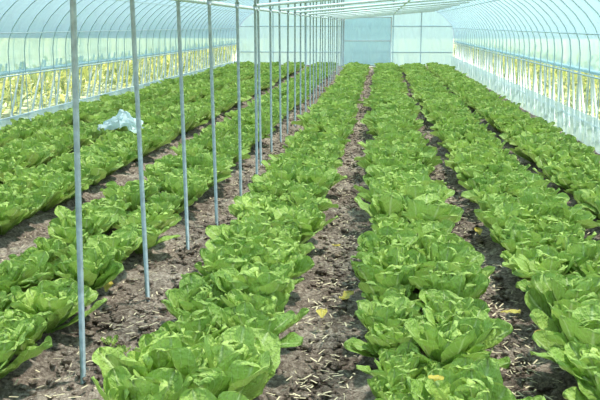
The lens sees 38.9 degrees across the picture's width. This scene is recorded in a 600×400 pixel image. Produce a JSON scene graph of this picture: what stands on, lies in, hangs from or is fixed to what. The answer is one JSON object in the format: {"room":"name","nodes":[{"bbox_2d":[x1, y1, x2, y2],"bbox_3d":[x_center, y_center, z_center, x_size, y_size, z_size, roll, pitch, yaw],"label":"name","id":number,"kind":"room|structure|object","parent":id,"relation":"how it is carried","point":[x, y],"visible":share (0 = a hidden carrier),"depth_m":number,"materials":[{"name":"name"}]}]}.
{"room":"greenhouse","nodes":[
{"label":"greenhouse","id":0,"kind":"room"},
{"bbox_2d":[0,61,236,129],"bbox_3d":[-4.058,-1.856,16.405,0.089,0.220,36.000,1,12,5],"label":"wall","id":1,"kind":"structure","parent":0,"point":[53,110],"depth_m":15.19,"materials":[{"name":"plastic"}]},
{"bbox_2d":[0,64,599,399],"bbox_3d":[0.091,-1.702,16.060,8.430,0.152,36.027,1,12,5],"label":"soil","id":2,"kind":"structure","parent":0,"point":[26,372],"depth_m":5.26,"materials":[{"name":"soil"}]},
{"bbox_2d":[70,0,85,383],"bbox_3d":[-0.960,-0.527,3.629,0.104,2.871,0.038,1,12,5],"label":"support post","id":3,"kind":"object","parent":2,"relation":"on","point":[73,12],"visible":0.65,"depth_m":3.71,"materials":[{"name":"metal"}]},
{"bbox_2d":[34,335,130,352],"bbox_3d":[-1.106,0.684,4.342,0.612,0.053,0.502,1,12,5],"label":"seedlings","id":4,"kind":"object","parent":2,"relation":"on","point":[123,348],"visible":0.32,"depth_m":4.24,"materials":[{"name":"green plant"}]},
{"bbox_2d":[0,61,253,146],"bbox_3d":[-3.254,-1.997,16.583,1.035,0.339,28.291,1,12,5],"label":"lettuce row","id":5,"kind":"object","parent":2,"relation":"on","point":[23,128],"visible":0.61,"depth_m":14.42,"materials":[{"name":"green plant"}]},
{"bbox_2d":[0,61,278,184],"bbox_3d":[-2.342,-1.977,16.489,1.025,0.337,28.420,1,12,5],"label":"lettuce row","id":6,"kind":"object","parent":2,"relation":"on","point":[48,143],"visible":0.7,"depth_m":10.79,"materials":[{"name":"green plant"}]},
{"bbox_2d":[97,109,143,132],"bbox_3d":[-2.313,-1.025,10.967,0.600,0.288,0.614,1,12,5],"label":"plastic bag","id":7,"kind":"object","parent":6,"relation":"on","point":[123,118],"visible":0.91,"depth_m":10.83,"materials":[{"name":"plastic"}]},
{"bbox_2d":[130,0,149,301],"bbox_3d":[-0.924,-0.763,4.772,0.070,2.870,0.038,1,12,5],"label":"support post","id":8,"kind":"object","parent":2,"relation":"on","point":[132,2],"visible":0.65,"depth_m":4.86,"materials":[{"name":"metal"}]},
{"bbox_2d":[0,61,304,234],"bbox_3d":[-1.455,-1.960,16.389,0.979,0.345,28.431,1,12,5],"label":"lettuce row","id":9,"kind":"object","parent":2,"relation":"on","point":[24,194],"visible":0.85,"depth_m":8.93,"materials":[{"name":"green plant"}]},
{"bbox_2d":[0,62,335,378],"bbox_3d":[-0.390,-1.933,16.269,1.062,0.341,28.353,1,12,5],"label":"lettuce row","id":10,"kind":"object","parent":2,"relation":"on","point":[40,284],"visible":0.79,"depth_m":5.78,"materials":[{"name":"green plant"}]},
{"bbox_2d":[175,1,189,249],"bbox_3d":[-0.830,-0.994,5.894,0.062,2.870,0.038,1,12,5],"label":"support post","id":11,"kind":"object","parent":2,"relation":"on","point":[177,2],"visible":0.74,"depth_m":5.98,"materials":[{"name":"metal"}]},
{"bbox_2d":[207,0,218,225],"bbox_3d":[-0.695,-1.145,6.631,0.069,2.870,0.038,1,12,5],"label":"support post","id":12,"kind":"object","parent":2,"relation":"on","point":[209,2],"visible":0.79,"depth_m":6.71,"materials":[{"name":"metal"}]},
{"bbox_2d":[90,62,370,399],"bbox_3d":[0.736,-1.910,16.155,0.998,0.341,28.306,1,12,5],"label":"lettuce row","id":13,"kind":"object","parent":2,"relation":"on","point":[224,343],"visible":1,"depth_m":4.44,"materials":[{"name":"green plant"}]},
{"bbox_2d":[235,0,241,195],"bbox_3d":[-0.562,-1.366,7.702,0.043,2.870,0.038,1,12,5],"label":"support post","id":14,"kind":"object","parent":2,"relation":"on","point":[237,1],"visible":0.83,"depth_m":7.78,"materials":[{"name":"metal"}]},
{"bbox_2d":[253,0,257,174],"bbox_3d":[-0.448,-1.544,8.565,0.038,2.869,0.038,1,12,5],"label":"support post","id":15,"kind":"object","parent":2,"relation":"on","point":[254,5],"visible":0.83,"depth_m":8.63,"materials":[{"name":"metal"}]},
{"bbox_2d":[256,0,261,164],"bbox_3d":[-0.465,-1.747,9.550,0.052,2.870,0.038,1,12,5],"label":"support post","id":16,"kind":"object","parent":2,"relation":"on","point":[258,10],"visible":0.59,"depth_m":9.63,"materials":[{"name":"metal"}]},
{"bbox_2d":[269,0,272,151],"bbox_3d":[-0.366,-1.947,10.525,0.038,2.870,0.038,1,12,5],"label":"support post","id":17,"kind":"object","parent":2,"relation":"on","point":[270,8],"visible":0.8,"depth_m":10.59,"materials":[{"name":"metal"}]},
{"bbox_2d":[278,0,281,142],"bbox_3d":[-0.276,-2.148,11.500,0.044,2.870,0.038,1,12,5],"label":"support post","id":18,"kind":"object","parent":2,"relation":"on","point":[279,10],"visible":0.8,"depth_m":11.57,"materials":[{"name":"metal"}]},
{"bbox_2d":[287,0,288,133],"bbox_3d":[-0.177,-2.349,12.475,0.051,2.870,0.038,1,12,5],"label":"support post","id":19,"kind":"object","parent":2,"relation":"on","point":[287,0],"visible":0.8,"depth_m":12.53,"materials":[{"name":"metal"}]},
{"bbox_2d":[294,4,295,126],"bbox_3d":[-0.079,-2.550,13.450,0.038,2.870,0.038,1,12,5],"label":"support post","id":20,"kind":"object","parent":2,"relation":"on","point":[294,4],"visible":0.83,"depth_m":13.52,"materials":[{"name":"metal"}]},
{"bbox_2d":[2,75,597,399],"bbox_3d":[0.566,-1.698,15.983,7.304,0.045,27.060,1,12,5],"label":"litter","id":21,"kind":"object","parent":2,"relation":"on","point":[535,361],"visible":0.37,"depth_m":4.48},
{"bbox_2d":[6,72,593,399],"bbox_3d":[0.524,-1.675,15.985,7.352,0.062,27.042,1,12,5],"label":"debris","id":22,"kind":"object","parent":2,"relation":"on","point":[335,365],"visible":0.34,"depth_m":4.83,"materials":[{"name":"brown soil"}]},
{"bbox_2d":[299,3,301,114],"bbox_3d":[0.010,-2.750,14.425,0.038,2.870,0.038,1,12,5],"label":"support post","id":23,"kind":"object","parent":2,"relation":"on","point":[300,15],"visible":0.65,"depth_m":14.48,"materials":[{"name":"metal"}]},
{"bbox_2d":[304,3,305,111],"bbox_3d":[0.096,-2.951,15.401,0.044,2.870,0.038,1,12,5],"label":"support post","id":24,"kind":"object","parent":2,"relation":"on","point":[304,3],"visible":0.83,"depth_m":15.44,"materials":[{"name":"metal"}]},
{"bbox_2d":[309,2,310,106],"bbox_3d":[0.196,-3.152,16.376,0.038,2.870,0.038,1,12,5],"label":"support post","id":25,"kind":"object","parent":2,"relation":"on","point":[310,2],"visible":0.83,"depth_m":16.50,"materials":[{"name":"metal"}]},
{"bbox_2d":[313,2,313,102],"bbox_3d":[0.272,-3.353,17.352,0.041,2.870,0.038,1,12,5],"label":"support post","id":26,"kind":"object","parent":2,"relation":"on","point":[313,2],"visible":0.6,"depth_m":17.42,"materials":[{"name":"metal"}]},
{"bbox_2d":[316,2,316,99],"bbox_3d":[0.353,-3.554,18.329,0.038,2.870,0.038,1,12,5],"label":"support post","id":27,"kind":"object","parent":2,"relation":"on","point":[316,2],"visible":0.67,"depth_m":18.40,"materials":[{"name":"metal"}]},
{"bbox_2d":[319,1,320,95],"bbox_3d":[0.464,-3.755,19.302,0.053,2.870,0.038,1,12,5],"label":"support post","id":28,"kind":"object","parent":2,"relation":"on","point":[320,1],"visible":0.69,"depth_m":19.40,"materials":[{"name":"metal"}]},
{"bbox_2d":[103,212,538,380],"bbox_3d":[0.133,0.392,4.981,2.720,0.249,3.698,1,12,5],"label":"leaves","id":29,"kind":"object","parent":2,"relation":"on","point":[346,294],"visible":0.57,"depth_m":4.55,"materials":[{"name":"yellow plant"}]},
{"bbox_2d":[322,1,322,92],"bbox_3d":[0.538,-3.956,20.279,0.038,2.870,0.038,1,12,5],"label":"support post","id":30,"kind":"object","parent":2,"relation":"on","point":[322,1],"visible":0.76,"depth_m":20.35,"materials":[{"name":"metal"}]},
{"bbox_2d":[324,1,325,86],"bbox_3d":[0.627,-4.156,21.255,0.042,2.870,0.038,1,12,5],"label":"support post","id":31,"kind":"object","parent":2,"relation":"on","point":[325,1],"visible":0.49,"depth_m":21.32,"materials":[{"name":"metal"}]},
{"bbox_2d":[328,1,328,85],"bbox_3d":[0.749,-4.357,22.227,0.043,2.870,0.038,1,12,5],"label":"support post","id":32,"kind":"object","parent":2,"relation":"on","point":[328,1],"visible":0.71,"depth_m":22.29,"materials":[{"name":"metal"}]},
{"bbox_2d":[330,1,330,82],"bbox_3d":[0.834,-4.558,23.203,0.038,2.870,0.038,1,12,5],"label":"support post","id":33,"kind":"object","parent":2,"relation":"on","point":[330,1],"visible":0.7,"depth_m":23.27,"materials":[{"name":"metal"}]},
{"bbox_2d":[331,0,333,81],"bbox_3d":[0.929,-4.758,24.178,0.047,2.870,0.038,1,12,5],"label":"support post","id":34,"kind":"object","parent":2,"relation":"on","point":[333,0],"visible":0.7,"depth_m":24.24,"materials":[{"name":"metal"}]},
{"bbox_2d":[333,0,334,78],"bbox_3d":[1.013,-4.959,25.154,0.038,2.870,0.038,1,12,5],"label":"support post","id":35,"kind":"object","parent":2,"relation":"on","point":[334,0],"visible":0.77,"depth_m":25.18,"materials":[{"name":"metal"}]},
{"bbox_2d":[336,0,337,74],"bbox_3d":[1.129,-5.160,26.128,0.040,2.870,0.038,1,12,5],"label":"support post","id":36,"kind":"object","parent":2,"relation":"on","point":[337,0],"visible":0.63,"depth_m":26.20,"materials":[{"name":"metal"}]},
{"bbox_2d":[337,6,337,74],"bbox_3d":[1.190,-5.361,27.105,0.043,2.870,0.038,1,12,5],"label":"support post","id":37,"kind":"object","parent":2,"relation":"on","point":[337,6],"visible":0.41,"depth_m":27.18,"materials":[{"name":"metal"}]},
{"bbox_2d":[338,0,339,73],"bbox_3d":[1.288,-5.562,28.080,0.039,2.870,0.038,1,12,5],"label":"support post","id":38,"kind":"object","parent":2,"relation":"on","point":[339,0],"visible":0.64,"depth_m":28.25,"materials":[{"name":"metal"}]},
{"bbox_2d":[340,0,341,70],"bbox_3d":[1.401,-5.762,29.054,0.047,2.870,0.038,1,12,5],"label":"support post","id":39,"kind":"object","parent":2,"relation":"on","point":[341,0],"visible":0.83,"depth_m":29.15,"materials":[{"name":"metal"}]},
{"bbox_2d":[341,24,341,69],"bbox_3d":[1.467,-5.963,30.031,0.061,2.870,0.038,1,12,5],"label":"support post","id":40,"kind":"object","parent":2,"relation":"on","point":[341,24],"visible":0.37,"depth_m":30.13,"materials":[{"name":"metal"}]},
{"bbox_2d":[342,0,343,68],"bbox_3d":[1.576,-6.164,31.005,0.043,2.870,0.038,1,12,5],"label":"support post","id":41,"kind":"object","parent":2,"relation":"on","point":[343,0],"visible":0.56,"depth_m":31.01,"materials":[{"name":"metal"}]},
{"bbox_2d":[343,35,343,65],"bbox_3d":[1.647,-6.365,31.982,0.045,2.870,0.038,1,12,5],"label":"support post","id":42,"kind":"object","parent":2,"relation":"on","point":[343,35],"visible":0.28,"depth_m":32.12,"materials":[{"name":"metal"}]},
{"bbox_2d":[343,62,545,399],"bbox_3d":[1.744,-1.906,16.156,1.097,0.332,28.407,1,12,5],"label":"lettuce row","id":43,"kind":"object","parent":2,"relation":"on","point":[411,244],"visible":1,"depth_m":4.63,"materials":[{"name":"green plant"}]},
{"bbox_2d":[400,63,599,399],"bbox_3d":[2.602,-1.881,16.023,0.969,0.339,28.381,1,12,5],"label":"lettuce row","id":44,"kind":"object","parent":2,"relation":"on","point":[542,237],"visible":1,"depth_m":5.71,"materials":[{"name":"green plant"}]},
{"bbox_2d":[426,62,599,222],"bbox_3d":[3.482,-1.890,16.032,1.047,0.348,28.314,1,12,5],"label":"lettuce row","id":45,"kind":"object","parent":2,"relation":"on","point":[572,165],"visible":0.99,"depth_m":9.82,"materials":[{"name":"green plant"}]},
{"bbox_2d":[0,0,599,72],"bbox_3d":[0.100,-3.507,15.674,8.510,2.009,36.000,1,12,5],"label":"covering","id":46,"kind":"structure","parent":0,"point":[16,43],"depth_m":15.73,"materials":[{"name":"plastic"}]},
{"bbox_2d":[0,64,71,75],"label":"rail","id":47,"kind":"object","parent":46,"relation":"attached to","point":[48,68],"depth_m":13.89,"materials":[{"name":"grey metal"}]},
{"bbox_2d":[78,56,131,65],"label":"curtain","id":48,"kind":"object","parent":46,"relation":"attached to","point":[107,60],"depth_m":17.47,"materials":[{"name":"plastic"}]},
{"bbox_2d":[137,43,235,57],"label":"curtain","id":49,"kind":"object","parent":46,"relation":"attached to","point":[138,56],"depth_m":23.60,"materials":[{"name":"plastic"}]},
{"bbox_2d":[239,0,453,65],"bbox_3d":[1.752,-6.681,33.320,8.450,2.849,0.001,1,12,5],"label":"wall","id":50,"kind":"structure","parent":0,"point":[406,39],"depth_m":33.37,"materials":[{"name":"plastic"}]},
{"bbox_2d":[239,0,452,64],"bbox_3d":[1.748,-6.658,33.284,8.450,2.820,0.044,1,12,5],"label":"studs","id":51,"kind":"object","parent":50,"relation":"attached to","point":[272,26],"visible":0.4,"depth_m":33.31,"materials":[{"name":"grey metal"}]},
{"bbox_2d":[451,56,599,153],"bbox_3d":[4.257,-1.800,15.634,0.089,0.420,36.000,1,12,5],"label":"wall","id":52,"kind":"structure","parent":0,"point":[586,128],"depth_m":14.60,"materials":[{"name":"plastic"}]},
{"label":"outside","id":53,"kind":"structure","parent":0,"visible":0},
{"bbox_2d":[0,39,599,119],"bbox_3d":[4.131,-7.391,44.228,120.000,0.001,130.000,1,12,5],"label":"ground","id":54,"kind":"structure","parent":53,"point":[5,114],"depth_m":20.98,"materials":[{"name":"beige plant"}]},
{"bbox_2d":[0,43,598,119],"bbox_3d":[0.355,-2.696,18.676,9.006,1.069,35.608,1,12,5],"label":"stakes","id":55,"kind":"object","parent":54,"relation":"on","point":[592,83],"visible":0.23,"depth_m":18.00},
{"bbox_2d":[0,0,599,120],"bbox_3d":[0.095,-3.059,15.715,8.558,2.954,35.900,1,12,5],"label":"frame","id":56,"kind":"object","parent":54,"relation":"on","point":[424,7],"visible":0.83,"depth_m":16.73,"materials":[{"name":"grey metal"}]},
{"bbox_2d":[344,16,391,65],"bbox_3d":[2.634,-6.201,33.233,1.890,1.905,0.050,1,12,5],"label":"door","id":57,"kind":"structure","parent":56,"relation":"attached to","point":[390,40],"depth_m":33.16,"materials":[{"name":"grey metal"}]},
{"bbox_2d":[344,18,390,63],"bbox_3d":[2.634,-6.204,33.233,1.840,1.850,0.001,1,12,5],"label":"film","id":58,"kind":"object","parent":57,"relation":"attached to","point":[364,52],"visible":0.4,"depth_m":33.23,"materials":[{"name":"clear plastic"}]},
{"bbox_2d":[454,41,599,75],"bbox_3d":[4.356,-2.542,15.472,0.060,0.057,36.000,1,12,5],"label":"rail","id":59,"kind":"object","parent":56,"relation":"attached to","point":[516,55],"visible":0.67,"depth_m":14.50,"materials":[{"name":"grey metal"}]},
{"bbox_2d":[0,44,599,118],"bbox_3d":[0.551,-3.210,21.352,18.090,0.879,41.608,1,12,5],"label":"crop","id":60,"kind":"object","parent":54,"relation":"on","point":[48,76],"visible":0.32,"depth_m":18.99,"materials":[{"name":"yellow plant"}]}
]}

